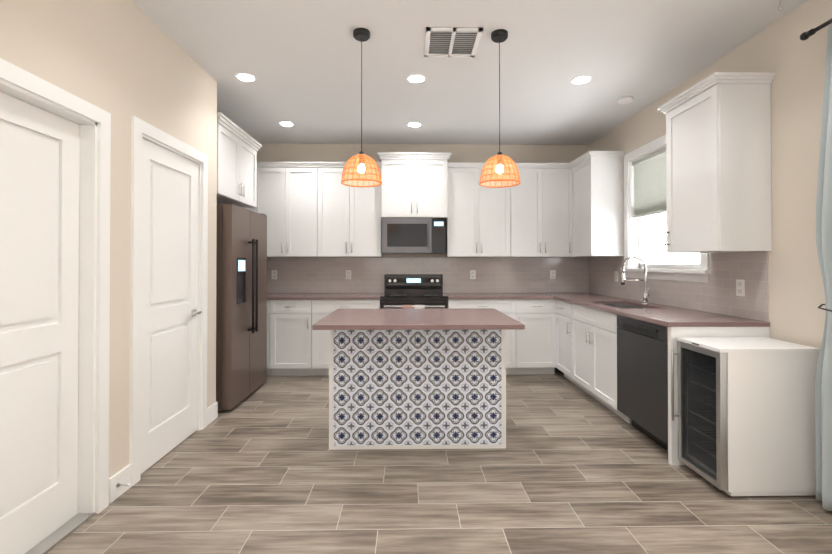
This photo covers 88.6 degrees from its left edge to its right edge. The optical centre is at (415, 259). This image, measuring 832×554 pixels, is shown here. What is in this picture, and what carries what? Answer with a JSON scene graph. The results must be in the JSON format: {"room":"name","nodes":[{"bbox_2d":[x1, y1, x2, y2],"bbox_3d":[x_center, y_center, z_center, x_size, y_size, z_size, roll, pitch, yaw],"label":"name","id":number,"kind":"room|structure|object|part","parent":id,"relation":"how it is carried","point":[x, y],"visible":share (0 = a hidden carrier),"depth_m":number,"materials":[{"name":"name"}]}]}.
{"room":"kitchen","nodes":[
{"label":"kitchen","id":0,"kind":"room"},
{"bbox_2d":[0,0,216,477],"bbox_3d":[-1.706,-0.112,0.912,0.150,2.820,5.350,0,0,-1],"label":"wall","id":1,"kind":"structure","parent":0,"point":[122,62],"depth_m":2.40,"materials":[{"name":"beige paint"}]},
{"bbox_2d":[0,92,79,553],"bbox_3d":[-1.741,0.300,1.734,0.040,1.994,0.904,0,0,-1],"label":"door leaf","id":2,"kind":"structure","parent":1,"relation":"in","point":[39,232],"depth_m":1.95,"materials":[{"name":"white wood"}]},
{"bbox_2d":[0,58,110,513],"bbox_3d":[-1.707,0.257,1.734,0.158,2.095,1.090,0,0,-1],"label":"door frame","id":3,"kind":"structure","parent":1,"relation":"attached to","point":[90,119],"depth_m":2.19,"materials":[{"name":"white wood"}]},
{"bbox_2d":[25,512,95,553],"bbox_3d":[-1.714,1.299,1.726,0.144,0.012,0.940,0,0,-1],"label":"door sill","id":4,"kind":"structure","parent":1,"relation":"attached to","point":[47,544],"depth_m":2.01,"materials":[{"name":"white wood"}]},
{"bbox_2d":[116,483,131,487],"bbox_3d":[-1.607,1.240,2.349,0.071,0.024,0.023,0,0,-1],"label":"doorstop","id":5,"kind":"object","parent":1,"relation":"attached to","point":[119,484],"visible":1,"depth_m":2.34,"materials":[{"name":"silver metal"}]},
{"bbox_2d":[109,401,217,503],"bbox_3d":[-1.960,1.234,0.929,0.684,0.130,5.314,0,0,-1],"label":"baseboard","id":6,"kind":"structure","parent":1,"relation":"attached to","point":[123,475],"depth_m":2.40,"materials":[{"name":"white wood"}]},
{"bbox_2d":[129,116,207,485],"bbox_3d":[-1.728,0.239,2.932,0.158,2.150,0.915,0,0,-1],"label":"door frame","id":7,"kind":"structure","parent":1,"relation":"attached to","point":[140,129],"depth_m":2.54,"materials":[{"name":"white wood"}]},
{"bbox_2d":[141,138,201,473],"bbox_3d":[-1.669,0.281,2.925,0.099,2.049,0.744,0,0,-1],"label":"door leaf","id":8,"kind":"structure","parent":1,"relation":"in","point":[170,312],"depth_m":2.89,"materials":[{"name":"white wood"}]},
{"bbox_2d":[217,112,261,207],"bbox_3d":[-2.011,-0.909,4.129,0.687,0.685,1.014,0,0,-1],"label":"upper cabinet","id":9,"kind":"object","parent":1,"relation":"attached to","point":[238,147],"visible":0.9,"depth_m":4.07,"materials":[{"name":"white wood"}]},
{"bbox_2d":[257,143,587,292],"bbox_3d":[-0.257,-0.076,5.538,4.950,2.820,0.150,0,0,-1],"label":"wall","id":10,"kind":"structure","parent":0,"point":[268,152],"depth_m":5.48,"materials":[{"name":"beige paint"}]},
{"bbox_2d":[254,162,317,256],"bbox_3d":[-1.562,-0.601,5.245,0.755,1.125,0.392,0,0,-1],"label":"upper cabinet","id":11,"kind":"object","parent":10,"relation":"attached to","point":[287,200],"visible":0.92,"depth_m":5.10,"materials":[{"name":"white wood"}]},
{"bbox_2d":[317,162,382,256],"bbox_3d":[-0.800,-0.600,5.259,0.765,1.125,0.392,0,0,-1],"label":"upper cabinet","id":12,"kind":"object","parent":10,"relation":"attached to","point":[349,221],"visible":0.71,"depth_m":5.11,"materials":[{"name":"white wood"}]},
{"bbox_2d":[377,152,450,218],"bbox_3d":[-0.022,-0.883,5.239,0.870,0.760,0.462,0,0,-1],"label":"upper cabinet","id":13,"kind":"object","parent":10,"relation":"attached to","point":[413,184],"visible":0.94,"depth_m":5.06,"materials":[{"name":"white wood"}]},
{"bbox_2d":[382,218,445,253],"bbox_3d":[-0.027,-0.291,5.227,0.756,0.421,0.470,0,0,-1],"label":"microwave","id":14,"kind":"object","parent":13,"relation":"attached to","point":[413,235],"visible":1,"depth_m":5.04,"materials":[{"name":"black metal"}]},
{"bbox_2d":[267,257,587,292],"bbox_3d":[-0.080,0.192,5.460,4.598,0.453,0.008,0,0,-1],"label":"wall tile","id":15,"kind":"structure","parent":10,"relation":"attached to","point":[493,274],"depth_m":5.46,"materials":[{"name":"grey tile"}]},
{"bbox_2d":[272,270,276,278],"bbox_3d":[-1.800,0.188,5.423,0.070,0.115,0.006,0,0,-1],"label":"electrical outlet","id":16,"kind":"object","parent":15,"relation":"attached to","point":[274,274],"visible":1,"depth_m":5.42,"materials":[{"name":"white plastic"}]},
{"bbox_2d":[346,270,350,278],"bbox_3d":[-0.861,0.189,5.439,0.070,0.115,0.006,0,0,-1],"label":"electrical outlet","id":17,"kind":"object","parent":15,"relation":"attached to","point":[348,274],"visible":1,"depth_m":5.44,"materials":[{"name":"white plastic"}]},
{"bbox_2d":[470,270,475,278],"bbox_3d":[0.729,0.189,5.467,0.070,0.115,0.006,0,0,-1],"label":"electrical outlet","id":18,"kind":"object","parent":15,"relation":"attached to","point":[472,274],"visible":1,"depth_m":5.46,"materials":[{"name":"white plastic"}]},
{"bbox_2d":[550,270,555,278],"bbox_3d":[1.759,0.189,5.485,0.070,0.115,0.006,0,0,-1],"label":"electrical outlet","id":19,"kind":"object","parent":15,"relation":"attached to","point":[552,274],"visible":1,"depth_m":5.48,"materials":[{"name":"white plastic"}]},
{"bbox_2d":[445,162,509,256],"bbox_3d":[0.755,-0.600,5.286,0.765,1.125,0.392,0,0,-1],"label":"upper cabinet","id":20,"kind":"object","parent":10,"relation":"attached to","point":[478,221],"visible":0.77,"depth_m":5.14,"materials":[{"name":"white wood"}]},
{"bbox_2d":[510,163,572,256],"bbox_3d":[1.520,-0.600,5.299,0.762,1.125,0.392,0,0,-1],"label":"upper cabinet","id":21,"kind":"object","parent":10,"relation":"attached to","point":[540,209],"visible":0.85,"depth_m":5.15,"materials":[{"name":"white wood"}]},
{"bbox_2d":[46,367,831,553],"bbox_3d":[-0.018,1.346,1.881,5.300,0.080,7.550,0,0,-1],"label":"floor","id":22,"kind":"structure","parent":0,"point":[571,468],"depth_m":2.35,"materials":[{"name":"brown tile"}]},
{"bbox_2d":[216,203,266,412],"bbox_3d":[-1.934,0.417,4.116,0.808,1.812,0.912,0,0,-1],"label":"fridge","id":23,"kind":"object","parent":22,"relation":"on","point":[241,310],"visible":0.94,"depth_m":3.85,"materials":[{"name":"black metal"}]},
{"bbox_2d":[267,300,272,375],"bbox_3d":[-2.005,0.889,5.093,0.700,0.883,0.658,0,0,-1],"label":"base cabinet","id":24,"kind":"object","parent":22,"relation":"on","point":[269,372],"visible":0.02,"depth_m":4.81,"materials":[{"name":"white wood"}]},
{"bbox_2d":[270,299,313,375],"bbox_3d":[-1.418,0.889,5.104,0.467,0.883,0.658,0,0,-1],"label":"base cabinet","id":25,"kind":"object","parent":22,"relation":"on","point":[290,337],"visible":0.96,"depth_m":4.82,"materials":[{"name":"white wood"}]},
{"bbox_2d":[312,299,380,374],"bbox_3d":[-0.797,0.889,5.114,0.771,0.883,0.658,0,0,-1],"label":"base cabinet","id":26,"kind":"object","parent":22,"relation":"on","point":[322,308],"visible":0.35,"depth_m":4.83,"materials":[{"name":"white wood"}]},
{"bbox_2d":[267,293,382,299],"bbox_3d":[-1.389,0.432,5.114,1.963,0.030,0.645,0,0,-1],"label":"countertop","id":27,"kind":"structure","parent":26,"relation":"on","point":[276,296],"depth_m":4.84,"materials":[{"name":"stone"}]},
{"bbox_2d":[381,274,447,308],"bbox_3d":[-0.024,0.756,5.090,0.758,1.150,0.720,0,0,-1],"label":"range","id":28,"kind":"object","parent":22,"relation":"on","point":[411,291],"visible":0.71,"depth_m":5.39,"materials":[{"name":"black metal"}]},
{"bbox_2d":[329,329,505,449],"bbox_3d":[0.008,0.875,3.249,1.232,0.884,0.562,0,0,-1],"label":"kitchen island","id":29,"kind":"object","parent":22,"relation":"on","point":[417,389],"visible":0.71,"depth_m":2.97,"materials":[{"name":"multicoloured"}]},
{"bbox_2d":[312,308,524,329],"bbox_3d":[0.011,0.416,3.086,1.304,0.030,0.945,0,0,-1],"label":"island countertop","id":30,"kind":"structure","parent":29,"relation":"on","point":[423,319],"depth_m":2.81,"materials":[{"name":"stone"}]},
{"bbox_2d":[448,299,515,374],"bbox_3d":[0.747,0.890,5.141,0.771,0.883,0.658,0,0,-1],"label":"base cabinet","id":31,"kind":"object","parent":22,"relation":"on","point":[507,307],"visible":0.23,"depth_m":4.86,"materials":[{"name":"white wood"}]},
{"bbox_2d":[444,293,553,298],"bbox_3d":[0.958,0.432,5.146,1.200,0.030,0.662,0,0,-1],"label":"countertop","id":32,"kind":"structure","parent":31,"relation":"on","point":[450,295],"depth_m":4.84,"materials":[{"name":"stone"}]},
{"bbox_2d":[514,299,555,374],"bbox_3d":[1.370,0.890,5.152,0.470,0.883,0.658,0,0,-1],"label":"base cabinet","id":33,"kind":"object","parent":22,"relation":"on","point":[536,345],"visible":0.81,"depth_m":4.87,"materials":[{"name":"white wood"}]},
{"bbox_2d":[556,300,580,387],"bbox_3d":[1.902,0.886,4.647,0.678,0.883,0.483,0,0,-1],"label":"base cabinet","id":34,"kind":"object","parent":22,"relation":"on","point":[564,318],"visible":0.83,"depth_m":4.63,"materials":[{"name":"white wood"}]},
{"bbox_2d":[572,304,630,422],"bbox_3d":[1.915,0.880,3.925,0.678,0.883,0.958,0,0,-1],"label":"base cabinet","id":35,"kind":"object","parent":22,"relation":"on","point":[594,353],"visible":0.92,"depth_m":3.84,"materials":[{"name":"white wood"}]},
{"bbox_2d":[545,293,769,326],"bbox_3d":[1.918,0.511,4.112,0.665,0.204,2.762,0,0,-1],"label":"countertop","id":36,"kind":"structure","parent":35,"relation":"on","point":[665,315],"depth_m":3.27,"materials":[{"name":"stone"}]},
{"bbox_2d":[621,255,648,303],"bbox_3d":[2.022,0.183,3.923,0.260,0.450,0.096,0,0,-1],"label":"faucet","id":37,"kind":"object","parent":36,"relation":"on","point":[645,295],"visible":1,"depth_m":3.93,"materials":[{"name":"silver metal"}]},
{"bbox_2d":[617,315,667,450],"bbox_3d":[1.915,0.874,3.107,0.625,0.882,0.668,0,0,-1],"label":"dishwasher","id":38,"kind":"object","parent":22,"relation":"on","point":[642,375],"visible":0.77,"depth_m":3.04,"materials":[{"name":"grey metal"}]},
{"bbox_2d":[668,327,769,464],"bbox_3d":[1.954,0.871,2.753,0.640,0.883,0.038,0,0,-1],"label":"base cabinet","id":39,"kind":"object","parent":22,"relation":"on","point":[674,333],"visible":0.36,"depth_m":2.74,"materials":[{"name":"white wood"}]},
{"bbox_2d":[671,337,819,495],"bbox_3d":[1.923,0.901,2.533,0.615,0.820,0.381,0,0,-1],"label":"wine cooler","id":40,"kind":"object","parent":22,"relation":"on","point":[746,416],"visible":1,"depth_m":2.35,"materials":[{"name":"white metal"}]},
{"bbox_2d":[131,0,807,144],"bbox_3d":[-0.018,-1.554,1.903,5.300,0.080,7.550,0,0,-1],"label":"ceiling","id":41,"kind":"structure","parent":0,"point":[300,60],"depth_m":3.23,"materials":[{"name":"white paint"}]},
{"bbox_2d":[235,73,256,81],"bbox_3d":[-1.397,-1.498,3.504,0.170,0.006,0.170,0,0,-1],"label":"recessed light","id":42,"kind":"object","parent":41,"relation":"in","point":[246,77],"visible":1,"depth_m":3.50,"materials":[{"name":"white"}]},
{"bbox_2d":[279,121,294,126],"bbox_3d":[-1.417,-1.489,4.674,0.170,0.006,0.170,0,0,-1],"label":"recessed light","id":43,"kind":"object","parent":41,"relation":"in","point":[286,123],"visible":1,"depth_m":4.65,"materials":[{"name":"white"}]},
{"bbox_2d":[353,28,369,162],"bbox_3d":[-0.359,-1.074,2.819,0.110,0.864,0.110,0,0,-1],"label":"cord","id":44,"kind":"object","parent":41,"relation":"hanging from","point":[361,35],"visible":0.83,"depth_m":2.81,"materials":[{"name":"black plastic"}]},
{"bbox_2d":[341,154,381,186],"bbox_3d":[-0.359,-0.598,2.815,0.269,0.193,0.269,0,0,-1],"label":"shade","id":45,"kind":"object","parent":44,"relation":"hanging from","point":[363,155],"depth_m":2.75,"materials":[{"name":"orange wicker"}]},
{"bbox_3d":[-0.359,-0.507,2.814,0.269,0.010,0.269,0,0,-1],"label":"left pendant light cap","id":46,"kind":"part","parent":45,"relation":"part of","materials":[{"name":"orange wicker"}]},
{"bbox_2d":[407,122,421,126],"bbox_3d":[-0.017,-1.489,4.698,0.170,0.006,0.170,0,0,-1],"label":"recessed light","id":47,"kind":"object","parent":41,"relation":"in","point":[414,124],"visible":1,"depth_m":4.68,"materials":[{"name":"white"}]},
{"bbox_2d":[406,74,426,82],"bbox_3d":[0.003,-1.498,3.528,0.170,0.006,0.170,0,0,-1],"label":"recessed light","id":48,"kind":"object","parent":41,"relation":"in","point":[415,78],"visible":1,"depth_m":3.51,"materials":[{"name":"white"}]},
{"bbox_2d":[424,27,482,57],"bbox_3d":[0.248,-1.499,2.953,0.370,0.012,0.380,0,0,-1],"label":"ceiling vent","id":49,"kind":"object","parent":41,"relation":"in","point":[460,42],"visible":0.98,"depth_m":2.94,"materials":[{"name":"white metal"}]},
{"bbox_2d":[491,29,507,163],"bbox_3d":[0.555,-1.074,2.835,0.110,0.864,0.110,0,0,-1],"label":"cord","id":50,"kind":"object","parent":41,"relation":"hanging from","point":[499,36],"visible":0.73,"depth_m":2.83,"materials":[{"name":"black plastic"}]},
{"bbox_2d":[479,155,520,187],"bbox_3d":[0.555,-0.598,2.831,0.269,0.193,0.269,0,0,-1],"label":"shade","id":51,"kind":"object","parent":50,"relation":"hanging from","point":[503,164],"depth_m":2.77,"materials":[{"name":"orange wicker"}]},
{"bbox_3d":[0.555,-0.507,2.830,0.269,0.010,0.269,0,0,-1],"label":"right pendant light cap","id":52,"kind":"part","parent":51,"relation":"part of","materials":[{"name":"orange wicker"}]},
{"bbox_2d":[570,75,591,83],"bbox_3d":[1.373,-1.498,3.552,0.170,0.006,0.170,0,0,-1],"label":"recessed light","id":53,"kind":"object","parent":41,"relation":"in","point":[582,79],"visible":1,"depth_m":3.54,"materials":[{"name":"white"}]},
{"bbox_2d":[618,96,632,103],"bbox_3d":[1.946,-1.483,3.962,0.130,0.030,0.130,0,0,-1],"label":"ceiling detector","id":54,"kind":"object","parent":41,"relation":"attached to","point":[625,100],"visible":1,"depth_m":3.93,"materials":[{"name":"white plastic"}]},
{"bbox_2d":[588,0,831,347],"bbox_3d":[2.367,-0.104,1.909,0.150,2.820,7.200,0,0,-1],"label":"wall","id":55,"kind":"structure","parent":0,"point":[796,292],"depth_m":2.60,"materials":[{"name":"beige paint"}]},
{"bbox_2d":[569,151,624,256],"bbox_3d":[2.038,-0.602,5.033,0.392,1.125,0.942,0,0,-1],"label":"upper cabinet","id":56,"kind":"object","parent":55,"relation":"attached to","point":[608,221],"depth_m":4.61,"materials":[{"name":"white wood"}]},
{"bbox_3d":[1.878,-0.576,4.886,0.058,1.064,0.564,0,0,-1],"label":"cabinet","id":57,"kind":"part","parent":56,"relation":"part of","materials":[{"name":"white wood"}]},
{"bbox_2d":[621,135,709,282],"bbox_3d":[2.291,-0.471,3.930,0.170,1.305,1.300,0,0,-1],"label":"window","id":58,"kind":"structure","parent":55,"relation":"in","point":[634,238],"depth_m":4.38,"materials":[{"name":"white wood"}]},
{"bbox_2d":[632,147,666,217],"bbox_3d":[2.299,-0.733,3.933,0.055,0.587,1.070,0,0,-1],"label":"window shade","id":59,"kind":"object","parent":58,"relation":"attached to","point":[649,183],"visible":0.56,"depth_m":4.15,"materials":[{"name":"grey fabric"}]},
{"bbox_2d":[588,251,768,321],"bbox_3d":[2.249,0.182,4.125,0.008,0.453,2.741,0,0,-1],"label":"wall tile","id":60,"kind":"structure","parent":55,"relation":"attached to","point":[716,293],"depth_m":3.25,"materials":[{"name":"grey tile"}]},
{"bbox_2d":[614,271,617,281],"bbox_3d":[2.230,0.183,4.755,0.006,0.115,0.070,0,0,-1],"label":"electrical outlet","id":61,"kind":"object","parent":60,"relation":"attached to","point":[616,276],"visible":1,"depth_m":4.74,"materials":[{"name":"white plastic"}]},
{"bbox_2d":[736,279,744,295],"bbox_3d":[2.261,0.194,2.975,0.006,0.115,0.070,0,0,-1],"label":"electrical outlet","id":62,"kind":"object","parent":60,"relation":"attached to","point":[740,287],"visible":1,"depth_m":2.97,"materials":[{"name":"white plastic"}]},
{"bbox_2d":[657,72,775,252],"bbox_3d":[2.074,-0.618,2.998,0.392,1.125,0.624,0,0,-1],"label":"upper cabinet","id":63,"kind":"object","parent":55,"relation":"attached to","point":[718,159],"visible":1,"depth_m":2.73,"materials":[{"name":"white wood"}]},
{"bbox_2d":[800,18,831,311],"bbox_3d":[2.200,-0.512,1.275,0.202,1.534,2.232,0,0,-1],"label":"curtain rod","id":64,"kind":"object","parent":55,"relation":"attached to","point":[806,35],"visible":1,"depth_m":2.30,"materials":[{"name":"black metal"}]},
{"bbox_2d":[815,25,831,510],"bbox_3d":[2.175,0.031,1.904,0.133,2.510,0.799,0,0,-1],"label":"curtain","id":65,"kind":"object","parent":64,"relation":"hanging from","point":[823,408],"visible":1,"depth_m":2.21,"materials":[{"name":"grey fabric"}]},
{"label":"outside","id":66,"kind":"structure","parent":0,"visible":0},
{"bbox_2d":[644,213,699,263],"bbox_3d":[2.461,-0.478,3.934,0.010,1.720,1.700,0,0,-1],"label":"sky","id":67,"kind":"structure","parent":66,"point":[655,249],"depth_m":4.29,"materials":[{"name":"white"}]}
]}

